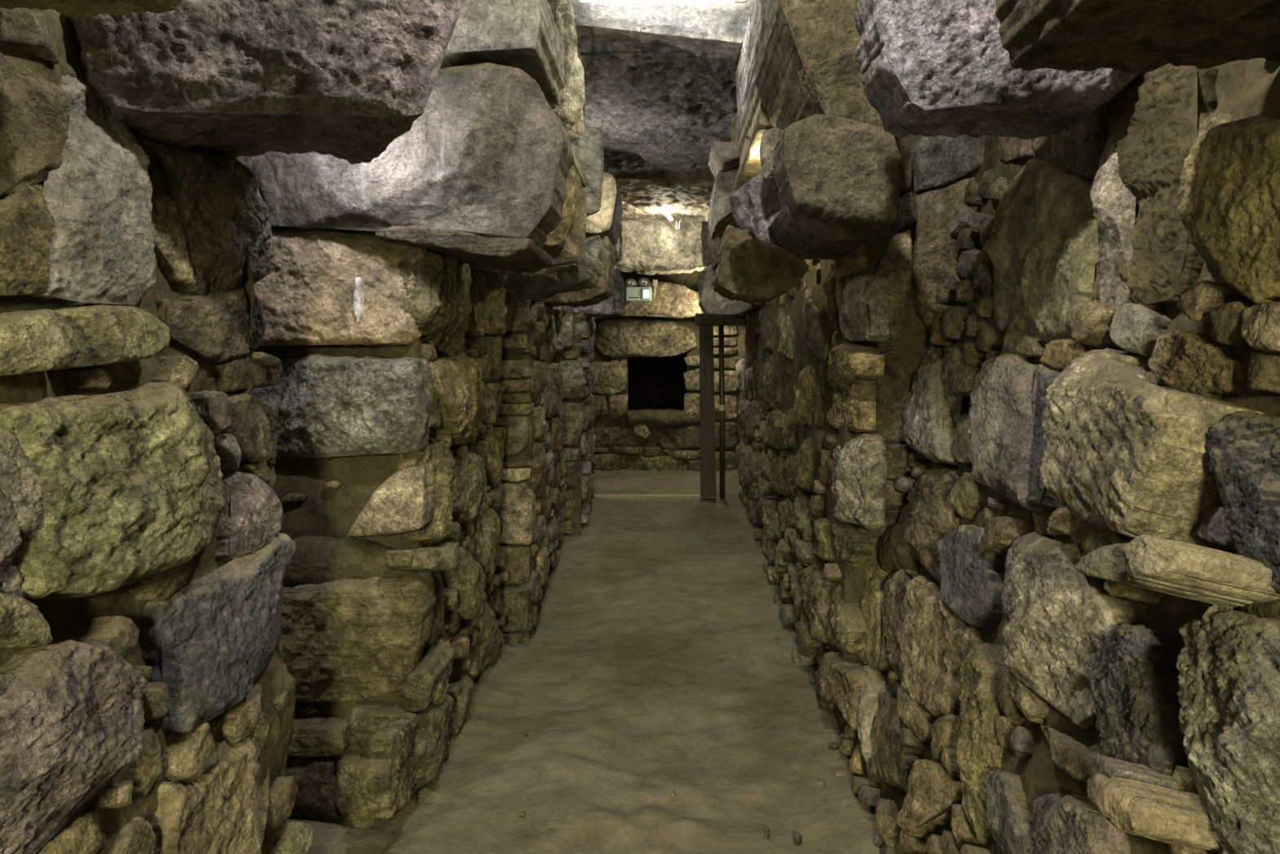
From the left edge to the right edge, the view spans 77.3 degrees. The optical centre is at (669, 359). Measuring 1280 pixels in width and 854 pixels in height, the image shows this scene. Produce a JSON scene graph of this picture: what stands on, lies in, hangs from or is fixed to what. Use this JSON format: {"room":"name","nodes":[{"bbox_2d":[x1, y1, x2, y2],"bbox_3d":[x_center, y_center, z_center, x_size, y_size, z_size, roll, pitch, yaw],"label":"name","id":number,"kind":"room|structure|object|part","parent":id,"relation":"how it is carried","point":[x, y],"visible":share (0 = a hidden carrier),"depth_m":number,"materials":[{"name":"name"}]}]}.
{"room":"underground stone passage","nodes":[
{"label":"underground stone passage","id":0,"kind":"room"},
{"bbox_2d":[0,0,464,853],"bbox_3d":[-1.018,-0.025,-0.310,1.244,2.850,4.580,0,0,0],"label":"wall","id":1,"kind":"structure","parent":0,"point":[148,690],"depth_m":1.31,"materials":[{"name":"stone"}]},
{"bbox_2d":[285,467,881,853],"bbox_3d":[-0.230,1.312,3.535,3.040,0.156,12.270,0,0,0],"label":"floor","id":2,"kind":"structure","parent":0,"point":[658,701],"depth_m":2.85,"materials":[{"name":"beige sand"}]},
{"bbox_2d":[236,0,586,828],"bbox_3d":[-0.999,-0.114,2.892,1.402,3.027,1.772,0,0,0],"label":"stone pier","id":3,"kind":"object","parent":2,"relation":"on","point":[385,308],"visible":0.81,"depth_m":2.24,"materials":[{"name":"stone"}]},
{"bbox_2d":[553,107,588,147],"bbox_3d":[-0.407,-0.842,2.873,0.220,0.158,0.146,0,0,0],"label":"twig","id":4,"kind":"object","parent":3,"relation":"attached to","point":[566,127],"visible":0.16,"depth_m":2.91,"materials":[{"name":"brown wood"}]},
{"bbox_2d":[493,44,622,644],"bbox_3d":[-0.819,-0.164,4.792,1.065,3.128,2.789,0,0,0],"label":"stone pier","id":5,"kind":"object","parent":2,"relation":"on","point":[534,461],"visible":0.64,"depth_m":3.85,"materials":[{"name":"stone"}]},
{"bbox_2d":[559,160,625,535],"bbox_3d":[-0.828,-0.172,7.090,0.976,3.143,2.558,0,0,0],"label":"stone pier","id":6,"kind":"object","parent":2,"relation":"on","point":[578,327],"visible":0.29,"depth_m":5.92,"materials":[{"name":"stone"}]},
{"bbox_2d":[593,493,708,500],"bbox_3d":[-0.200,1.304,7.570,1.120,0.052,0.100,0,0,0],"label":"threshold","id":7,"kind":"object","parent":2,"relation":"on","point":[620,496],"visible":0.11,"depth_m":7.52,"materials":[{"name":"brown stone"}]},
{"bbox_2d":[573,0,753,275],"bbox_3d":[-0.001,-1.313,4.492,2.704,1.974,10.567,0,0,0],"label":"ceiling","id":8,"kind":"structure","parent":0,"point":[660,83],"depth_m":4.62,"materials":[{"name":"grey stone"}]},
{"bbox_2d":[577,0,747,2],"bbox_3d":[-0.035,-1.659,3.620,0.830,0.081,0.060,0,0,0],"label":"lamp","id":9,"kind":"object","parent":8,"relation":"attached to","point":[578,1],"visible":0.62,"depth_m":3.61,"materials":[{"name":"plastic"}]},
{"bbox_2d":[662,212,672,221],"bbox_3d":[-0.063,-1.446,7.955,0.260,0.158,0.095,0,0,37],"label":"lamp","id":10,"kind":"object","parent":8,"relation":"attached to","point":[667,215],"visible":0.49,"depth_m":7.89,"materials":[{"name":"plastic"}]},
{"bbox_2d":[733,0,749,3],"bbox_3d":[0.312,-1.583,3.500,0.092,0.046,0.012,0,0,0],"label":"lamp","id":11,"kind":"object","parent":8,"relation":"hanging from","point":[735,1],"visible":1,"depth_m":3.50,"materials":[{"name":"white"}]},
{"bbox_2d":[591,270,746,471],"bbox_3d":[-0.214,-0.100,9.794,2.395,3.000,2.604,0,0,-38],"label":"wall","id":12,"kind":"structure","parent":0,"point":[646,363],"depth_m":9.45,"materials":[{"name":"stone"}]},
{"bbox_2d":[624,277,657,301],"bbox_3d":[-0.326,-0.795,9.003,0.366,0.259,0.134,0,0,0],"label":"emergency light","id":13,"kind":"object","parent":12,"relation":"attached to","point":[643,292],"visible":1,"depth_m":8.95,"materials":[{"name":"plastic"}]},
{"bbox_3d":[-0.144,0.692,9.492,0.765,0.212,0.256,0,0,0],"label":"clay sill","id":14,"kind":"part","parent":12,"relation":"part of","materials":[{"name":"brown stone"}]},
{"bbox_2d":[697,0,985,733],"bbox_3d":[0.847,-0.175,5.528,1.306,3.150,6.892,0,0,0],"label":"wall","id":15,"kind":"structure","parent":0,"point":[824,228],"depth_m":2.65,"materials":[{"name":"stone"}]},
{"bbox_2d":[695,313,745,498],"bbox_3d":[0.466,0.434,7.480,0.456,1.731,0.160,0,0,0],"label":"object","id":16,"kind":"object","parent":15,"relation":"attached to","point":[708,415],"visible":0.94,"depth_m":7.42,"materials":[{"name":"brown wood"}]},
{"bbox_3d":[0.353,0.469,7.480,0.156,1.612,0.120,0,0,0],"label":"gate post","id":17,"kind":"part","parent":16,"relation":"part of","materials":[{"name":"brown wood"}]},
{"bbox_3d":[0.438,0.516,7.500,0.088,0.094,0.060,0,0,0],"label":"gate rail","id":18,"kind":"part","parent":16,"relation":"part of","materials":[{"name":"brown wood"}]},
{"bbox_3d":[0.481,0.447,7.465,0.050,0.056,0.020,0,0,0],"label":"latch plate","id":19,"kind":"part","parent":16,"relation":"part of","materials":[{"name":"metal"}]},
{"bbox_2d":[788,64,827,106],"bbox_3d":[0.380,-0.747,2.190,0.112,0.115,0.101,0,0,0],"label":"plant","id":20,"kind":"object","parent":15,"relation":"attached to","point":[803,90],"visible":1,"depth_m":2.19,"materials":[{"name":"brown plant"}]},
{"bbox_2d":[838,0,1279,853],"bbox_3d":[0.808,-0.025,0.204,0.796,2.850,5.643,0,0,0],"label":"wall","id":21,"kind":"structure","parent":0,"point":[1070,603],"depth_m":1.40,"materials":[{"name":"stone"}]}
]}

